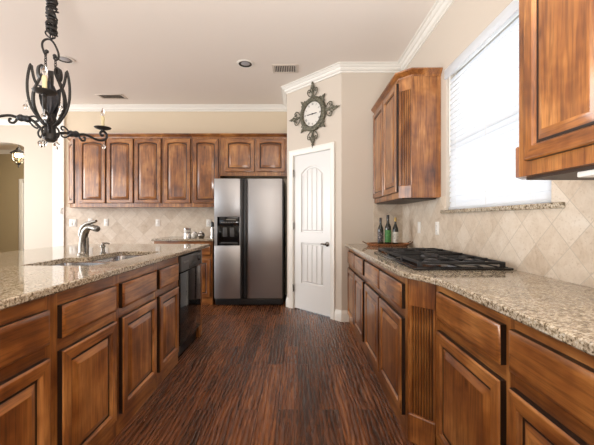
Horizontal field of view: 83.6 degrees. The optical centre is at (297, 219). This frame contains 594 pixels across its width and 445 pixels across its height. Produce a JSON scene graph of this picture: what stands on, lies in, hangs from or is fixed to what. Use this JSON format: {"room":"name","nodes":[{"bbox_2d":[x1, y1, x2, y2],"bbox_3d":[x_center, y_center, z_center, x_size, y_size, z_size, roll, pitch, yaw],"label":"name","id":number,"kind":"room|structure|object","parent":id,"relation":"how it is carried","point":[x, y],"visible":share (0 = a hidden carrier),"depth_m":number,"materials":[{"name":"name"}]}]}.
{"room":"kitchen","nodes":[
{"label":"kitchen","id":0,"kind":"room"},
{"bbox_2d":[0,154,23,252],"bbox_3d":[-6.150,-0.315,8.825,5.700,3.030,0.150,0,0,0],"label":"wall","id":1,"kind":"structure","parent":0,"point":[10,174],"depth_m":8.75,"materials":[{"name":"beige paint"}]},
{"bbox_2d":[0,150,23,153],"bbox_3d":[-6.150,-1.784,8.707,5.500,0.090,0.086,0,0,0],"label":"trim","id":2,"kind":"structure","parent":1,"relation":"attached to","point":[1,151],"depth_m":8.70,"materials":[{"name":"white paint"}]},
{"bbox_2d":[19,179,23,249],"bbox_3d":[-6.827,0.060,8.739,1.035,2.280,0.021,0,0,0],"label":"door","id":3,"kind":"structure","parent":1,"relation":"in","point":[21,184],"depth_m":8.73,"materials":[{"name":"white paint"}]},
{"bbox_2d":[0,125,52,249],"bbox_3d":[-6.150,-0.315,6.180,5.700,3.030,0.160,0,0,0],"label":"wall","id":4,"kind":"structure","parent":0,"point":[38,161],"depth_m":6.10,"materials":[{"name":"beige paint"}]},
{"bbox_2d":[0,119,41,124],"bbox_3d":[-6.150,-1.784,6.057,5.700,0.090,0.086,0,0,0],"label":"trim","id":5,"kind":"structure","parent":4,"relation":"attached to","point":[2,121],"depth_m":6.08,"materials":[{"name":"white paint"}]},
{"bbox_2d":[53,110,64,246],"bbox_3d":[-3.830,-0.315,5.390,0.178,3.030,0.180,0,0,0],"label":"wall","id":6,"kind":"structure","parent":0,"point":[58,155],"depth_m":5.30,"materials":[{"name":"white paint"}]},
{"bbox_2d":[65,112,286,294],"bbox_3d":[-1.946,-0.315,5.401,3.589,3.030,0.158,0,0,0],"label":"wall","id":7,"kind":"structure","parent":0,"point":[82,122],"depth_m":5.33,"materials":[{"name":"beige paint"}]},
{"bbox_2d":[69,219,76,226],"bbox_3d":[-3.604,0.048,5.316,0.118,0.118,0.012,0,0,0],"label":"light switch","id":8,"kind":"object","parent":7,"relation":"attached to","point":[72,222],"visible":1,"depth_m":5.32,"materials":[{"name":"white plastic"}]},
{"bbox_2d":[67,133,166,207],"bbox_3d":[-2.846,-0.746,5.142,1.610,1.101,0.358,0,0,0],"label":"upper cabinet","id":9,"kind":"object","parent":7,"relation":"attached to","point":[128,173],"visible":0.98,"depth_m":4.98,"materials":[{"name":"brown wood"}]},
{"bbox_2d":[162,133,195,207],"bbox_3d":[-1.818,-0.746,5.142,0.440,1.101,0.358,0,0,0],"label":"upper cabinet","id":10,"kind":"object","parent":7,"relation":"attached to","point":[177,147],"visible":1,"depth_m":4.98,"materials":[{"name":"brown wood"}]},
{"bbox_2d":[191,133,224,207],"bbox_3d":[-1.384,-0.746,5.142,0.422,1.101,0.358,0,0,0],"label":"upper cabinet","id":11,"kind":"object","parent":7,"relation":"attached to","point":[205,146],"visible":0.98,"depth_m":4.98,"materials":[{"name":"brown wood"}]},
{"bbox_2d":[206,219,210,226],"bbox_3d":[-1.433,0.048,5.317,0.072,0.116,0.010,0,0,0],"label":"wall outlet","id":12,"kind":"object","parent":7,"relation":"attached to","point":[208,221],"visible":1,"depth_m":5.32,"materials":[{"name":"white plastic"}]},
{"bbox_2d":[220,133,286,178],"bbox_3d":[-0.663,-0.981,5.142,1.014,0.631,0.358,0,0,0],"label":"upper cabinet","id":13,"kind":"object","parent":7,"relation":"attached to","point":[242,155],"visible":0.98,"depth_m":4.98,"materials":[{"name":"brown wood"}]},
{"bbox_2d":[0,0,435,149],"bbox_3d":[-3.805,-1.880,2.500,10.390,0.100,13.400,0,0,0],"label":"ceiling","id":14,"kind":"structure","parent":0,"point":[142,51],"depth_m":3.46,"materials":[{"name":"beige paint"}]},
{"bbox_2d":[10,145,23,167],"bbox_3d":[-6.060,-1.480,7.200,0.310,0.700,0.268,0,0,0],"label":"hanging lantern","id":15,"kind":"object","parent":14,"relation":"hanging from","point":[17,155],"visible":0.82,"depth_m":7.13,"materials":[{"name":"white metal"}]},
{"bbox_2d":[0,0,111,149],"bbox_3d":[-1.797,-1.156,2.308,0.724,1.346,0.817,0,0,0],"label":"chandelier","id":16,"kind":"object","parent":14,"relation":"hanging from","point":[49,97],"visible":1,"depth_m":2.27,"materials":[{"name":"black metal"}]},
{"bbox_2d":[55,55,74,63],"bbox_3d":[-2.657,-1.826,3.778,0.196,0.008,0.196,0,0,0],"label":"recessed light","id":17,"kind":"object","parent":14,"relation":"in","point":[63,59],"visible":0.78,"depth_m":3.79,"materials":[{"name":"white paint"}]},
{"bbox_2d":[95,94,127,98],"bbox_3d":[-2.752,-1.825,4.912,0.380,0.009,0.190,0,0,0],"label":"ceiling vent","id":18,"kind":"object","parent":14,"relation":"in","point":[103,96],"visible":1,"depth_m":4.91,"materials":[{"name":"white metal"}]},
{"bbox_2d":[237,60,253,67],"bbox_3d":[-0.617,-1.826,3.885,0.196,0.008,0.196,0,0,0],"label":"recessed light","id":19,"kind":"object","parent":14,"relation":"in","point":[247,63],"visible":1,"depth_m":3.87,"materials":[{"name":"white paint"}]},
{"bbox_2d":[272,64,298,72],"bbox_3d":[-0.151,-1.825,4.013,0.315,0.009,0.225,0,0,0],"label":"ceiling vent","id":20,"kind":"object","parent":14,"relation":"in","point":[277,68],"visible":1,"depth_m":4.00,"materials":[{"name":"white metal"}]},
{"bbox_2d":[109,295,416,444],"bbox_3d":[-3.805,1.250,2.500,10.390,0.100,13.400,0,0,0],"label":"floor","id":21,"kind":"structure","parent":0,"point":[254,374],"depth_m":2.36,"materials":[{"name":"brown wood"}]},
{"bbox_2d":[0,295,50,444],"bbox_3d":[-1.325,0.749,1.107,0.687,0.902,0.494,0,0,0],"label":"base cabinet","id":22,"kind":"object","parent":21,"relation":"on","point":[25,328],"visible":0.97,"depth_m":1.21,"materials":[{"name":"brown wood"}]},
{"bbox_2d":[51,275,116,444],"bbox_3d":[-1.325,0.749,1.596,0.687,0.902,0.482,0,0,0],"label":"base cabinet","id":23,"kind":"object","parent":21,"relation":"on","point":[83,318],"visible":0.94,"depth_m":1.53,"materials":[{"name":"brown wood"}]},
{"bbox_2d":[67,262,156,435],"bbox_3d":[-1.325,0.749,2.090,0.687,0.902,0.504,0,0,0],"label":"base cabinet","id":24,"kind":"object","parent":21,"relation":"on","point":[136,313],"visible":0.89,"depth_m":2.01,"materials":[{"name":"brown wood"}]},
{"bbox_2d":[88,255,178,389],"bbox_3d":[-1.325,0.749,2.568,0.687,0.902,0.451,0,0,0],"label":"base cabinet","id":25,"kind":"object","parent":21,"relation":"on","point":[167,271],"visible":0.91,"depth_m":2.51,"materials":[{"name":"brown wood"}]},
{"bbox_2d":[154,241,215,304],"bbox_3d":[-1.625,0.749,4.992,0.830,0.902,0.627,0,0,0],"label":"base cabinet","id":26,"kind":"object","parent":21,"relation":"on","point":[208,298],"visible":0.2,"depth_m":4.71,"materials":[{"name":"brown wood"}]},
{"bbox_2d":[151,237,213,240],"bbox_3d":[-1.625,0.281,4.993,0.870,0.032,0.656,0,0,0],"label":"countertop","id":27,"kind":"structure","parent":26,"relation":"on","point":[162,238],"depth_m":4.67,"materials":[{"name":"stone"}]},
{"bbox_2d":[183,228,190,237],"bbox_3d":[-1.634,0.189,4.900,0.108,0.152,0.108,0,0,0],"label":"canister","id":28,"kind":"object","parent":27,"relation":"on","point":[187,231],"visible":0.98,"depth_m":4.86,"materials":[{"name":"silver metal"}]},
{"bbox_2d":[191,231,197,237],"bbox_3d":[-1.530,0.213,4.900,0.104,0.104,0.104,0,0,0],"label":"jar","id":29,"kind":"object","parent":27,"relation":"on","point":[194,234],"visible":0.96,"depth_m":4.86,"materials":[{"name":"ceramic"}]},
{"bbox_2d":[198,231,204,237],"bbox_3d":[-1.429,0.213,4.900,0.104,0.104,0.104,0,0,0],"label":"jar","id":30,"kind":"object","parent":27,"relation":"on","point":[201,234],"visible":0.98,"depth_m":4.86,"materials":[{"name":"silver metal"}]},
{"bbox_2d":[210,222,213,237],"bbox_3d":[-1.268,0.144,4.920,0.060,0.242,0.059,0,0,0],"label":"pepper mill","id":31,"kind":"object","parent":27,"relation":"on","point":[212,223],"visible":0.94,"depth_m":4.90,"materials":[{"name":"grey metal"}]},
{"bbox_2d":[178,251,201,356],"bbox_3d":[-1.287,0.750,3.099,0.642,0.891,0.590,0,0,0],"label":"dishwasher","id":32,"kind":"object","parent":21,"relation":"on","point":[189,282],"visible":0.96,"depth_m":3.04,"materials":[{"name":"black plastic"}]},
{"bbox_2d":[196,249,201,336],"bbox_3d":[-1.336,0.749,3.441,0.664,0.902,0.078,0,0,0],"label":"end panel","id":33,"kind":"object","parent":21,"relation":"on","point":[199,329],"visible":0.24,"depth_m":3.46,"materials":[{"name":"brown wood"}]},
{"bbox_2d":[214,179,284,304],"bbox_3d":[-0.686,0.311,4.956,0.960,1.778,0.728,0,0,0],"label":"refrigerator","id":34,"kind":"object","parent":21,"relation":"on","point":[249,214],"visible":1,"depth_m":4.62,"materials":[{"name":"silver metal"}]},
{"bbox_2d":[347,249,366,356],"bbox_3d":[0.896,0.757,3.415,0.647,0.885,1.014,0,0,0],"label":"base cabinet","id":35,"kind":"object","parent":21,"relation":"on","point":[356,279],"visible":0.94,"depth_m":3.25,"materials":[{"name":"brown wood"}]},
{"bbox_2d":[364,259,435,444],"bbox_3d":[0.896,0.757,2.307,0.647,0.885,1.200,0,0,0],"label":"base cabinet","id":36,"kind":"object","parent":21,"relation":"on","point":[400,312],"visible":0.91,"depth_m":1.86,"materials":[{"name":"brown wood"}]},
{"bbox_2d":[345,244,593,355],"bbox_3d":[0.895,0.298,1.911,0.671,0.032,4.023,0,0,0],"label":"countertop","id":37,"kind":"structure","parent":36,"relation":"on","point":[563,311],"depth_m":1.26,"materials":[{"name":"stone"}]},
{"bbox_2d":[362,241,412,246],"bbox_3d":[0.970,0.254,3.600,0.546,0.057,0.276,0,0,0],"label":"serving tray","id":38,"kind":"object","parent":37,"relation":"on","point":[375,244],"visible":0.98,"depth_m":3.50,"materials":[{"name":"brown wood"}]},
{"bbox_2d":[378,218,383,243],"bbox_3d":[0.901,0.124,3.620,0.063,0.298,0.063,0,0,0],"label":"bottle","id":39,"kind":"object","parent":38,"relation":"on","point":[380,228],"visible":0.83,"depth_m":3.60,"materials":[{"name":"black glass"}]},
{"bbox_2d":[385,215,390,243],"bbox_3d":[0.976,0.109,3.600,0.069,0.328,0.069,0,0,0],"label":"bottle","id":40,"kind":"object","parent":38,"relation":"on","point":[387,226],"visible":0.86,"depth_m":3.57,"materials":[{"name":"green glass"}]},
{"bbox_2d":[392,217,397,243],"bbox_3d":[1.053,0.122,3.590,0.063,0.302,0.063,0,0,0],"label":"bottle","id":41,"kind":"object","parent":38,"relation":"on","point":[395,227],"visible":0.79,"depth_m":3.57,"materials":[{"name":"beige glass"}]},
{"bbox_2d":[374,248,513,269],"bbox_3d":[0.927,0.258,2.350,0.555,0.049,1.000,0,0,0],"label":"gas cooktop","id":42,"kind":"object","parent":37,"relation":"in","point":[413,258],"visible":1,"depth_m":2.03,"materials":[{"name":"black metal"}]},
{"bbox_2d":[436,285,510,444],"bbox_3d":[0.954,0.757,1.412,0.537,0.885,0.600,0,0,0],"label":"base cabinet","id":43,"kind":"object","parent":21,"relation":"on","point":[473,376],"visible":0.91,"depth_m":1.33,"materials":[{"name":"brown wood"}]},
{"bbox_2d":[508,319,593,444],"bbox_3d":[0.954,0.757,0.831,0.537,0.885,0.560,0,0,0],"label":"base cabinet","id":44,"kind":"object","parent":21,"relation":"on","point":[551,392],"visible":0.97,"depth_m":0.92,"materials":[{"name":"brown wood"}]},
{"bbox_3d":[-1.898,0.749,1.920,0.445,0.902,3.120,0,0,0],"label":"kitchen island","id":45,"kind":"object","parent":21,"relation":"on","visible":0},
{"bbox_2d":[0,244,209,309],"bbox_3d":[-1.702,0.281,2.005,1.455,0.032,3.370,0,0,0],"label":"island countertop","id":46,"kind":"structure","parent":45,"relation":"on","point":[28,275],"depth_m":1.89,"materials":[{"name":"stone"}]},
{"bbox_2d":[77,220,100,254],"bbox_3d":[-1.597,0.131,2.529,0.211,0.268,0.072,0,0,27],"label":"faucet","id":47,"kind":"object","parent":46,"relation":"on","point":[85,228],"visible":1,"depth_m":2.53,"materials":[{"name":"silver metal"}]},
{"bbox_2d":[50,256,137,265],"bbox_3d":[-1.381,0.395,2.352,0.495,0.194,0.864,0,0,0],"label":"sink","id":48,"kind":"object","parent":46,"relation":"in","point":[115,258],"visible":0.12,"depth_m":2.47,"materials":[{"name":"silver metal"}]},
{"bbox_2d":[100,242,109,253],"bbox_3d":[-1.527,0.221,2.630,0.077,0.089,0.042,0,0,0],"label":"soap dispenser","id":49,"kind":"object","parent":46,"relation":"on","point":[102,246],"visible":1,"depth_m":2.62,"materials":[{"name":"silver metal"}]},
{"bbox_2d":[287,73,340,309],"bbox_3d":[0.220,-0.315,4.304,0.942,3.030,0.110,0,0,45],"label":"wall","id":50,"kind":"structure","parent":0,"point":[331,86],"depth_m":4.07,"materials":[{"name":"beige paint"}]},
{"bbox_2d":[286,296,288,306],"bbox_3d":[-0.142,1.134,4.935,0.052,0.132,0.769,0,0,0],"label":"baseboard","id":51,"kind":"structure","parent":50,"relation":"attached to","point":[287,298],"depth_m":4.57,"materials":[{"name":"white paint"}]},
{"bbox_2d":[289,142,334,319],"bbox_3d":[0.185,0.130,4.298,0.148,2.141,0.794,0,0,-45],"label":"door","id":52,"kind":"structure","parent":50,"relation":"in","point":[311,169],"depth_m":4.30,"materials":[{"name":"white paint"}]},
{"bbox_2d":[289,81,338,146],"bbox_3d":[0.182,-1.352,4.232,0.873,0.873,0.046,0,0,45],"label":"wall clock","id":53,"kind":"object","parent":50,"relation":"attached to","point":[313,113],"visible":1,"depth_m":4.22,"materials":[{"name":"grey metal"}]},
{"bbox_2d":[341,73,401,309],"bbox_3d":[0.877,-0.315,3.980,0.726,3.030,0.128,0,0,0],"label":"wall","id":54,"kind":"structure","parent":0,"point":[360,92],"depth_m":3.92,"materials":[{"name":"beige paint"}]},
{"bbox_2d":[334,309,348,321],"bbox_3d":[0.520,1.134,3.934,0.195,0.132,0.058,0,0,24],"label":"baseboard","id":55,"kind":"structure","parent":54,"relation":"attached to","point":[339,315],"depth_m":3.92,"materials":[{"name":"white paint"}]},
{"bbox_2d":[402,0,593,287],"bbox_3d":[1.306,-0.315,0.650,0.148,3.030,9.700,0,0,0],"label":"wall","id":56,"kind":"structure","parent":0,"point":[558,243],"depth_m":2.11,"materials":[{"name":"stone"}]},
{"bbox_2d":[61,0,453,111],"bbox_3d":[0.336,-1.784,1.465,3.920,0.090,10.837,0,0,-28],"label":"trim","id":57,"kind":"structure","parent":56,"relation":"attached to","point":[440,7],"depth_m":4.22,"materials":[{"name":"white paint"}]},
{"bbox_2d":[371,67,442,203],"bbox_3d":[1.050,-0.744,3.380,0.377,1.121,1.084,0,0,0],"label":"upper cabinet","id":58,"kind":"object","parent":56,"relation":"attached to","point":[407,114],"visible":1,"depth_m":2.91,"materials":[{"name":"brown wood"}]},
{"bbox_2d":[418,222,420,232],"bbox_3d":[1.226,0.076,3.366,0.012,0.116,0.072,0,0,0],"label":"light switch","id":59,"kind":"object","parent":56,"relation":"attached to","point":[419,223],"visible":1,"depth_m":3.35,"materials":[{"name":"white plastic"}]},
{"bbox_2d":[435,222,438,234],"bbox_3d":[1.227,0.073,2.930,0.010,0.116,0.072,0,0,0],"label":"wall outlet","id":60,"kind":"object","parent":56,"relation":"attached to","point":[436,223],"visible":1,"depth_m":2.92,"materials":[{"name":"white plastic"}]},
{"bbox_2d":[440,15,564,213],"bbox_3d":[1.286,-0.652,2.175,0.159,1.195,1.290,0,0,0],"label":"window","id":61,"kind":"structure","parent":56,"relation":"in","point":[552,205],"depth_m":2.06,"materials":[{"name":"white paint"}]},
{"bbox_2d":[444,0,550,208],"bbox_3d":[1.258,-0.668,2.200,0.076,1.159,1.146,0,0,0],"label":"window blind","id":62,"kind":"object","parent":61,"relation":"attached to","point":[483,169],"visible":0.71,"depth_m":2.19,"materials":[{"name":"white"}]},
{"bbox_2d":[516,0,593,179],"bbox_3d":[1.050,-0.734,0.750,0.377,1.141,1.469,0,0,0],"label":"upper cabinet","id":63,"kind":"object","parent":56,"relation":"attached to","point":[556,37],"visible":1,"depth_m":1.14,"materials":[{"name":"brown wood"}]},
{"bbox_2d":[577,169,593,176],"bbox_3d":[1.000,-0.152,0.810,0.120,0.019,0.620,0,0,0],"label":"light","id":64,"kind":"object","parent":63,"relation":"attached to","point":[588,173],"visible":1,"depth_m":1.09,"materials":[{"name":"white plastic"}]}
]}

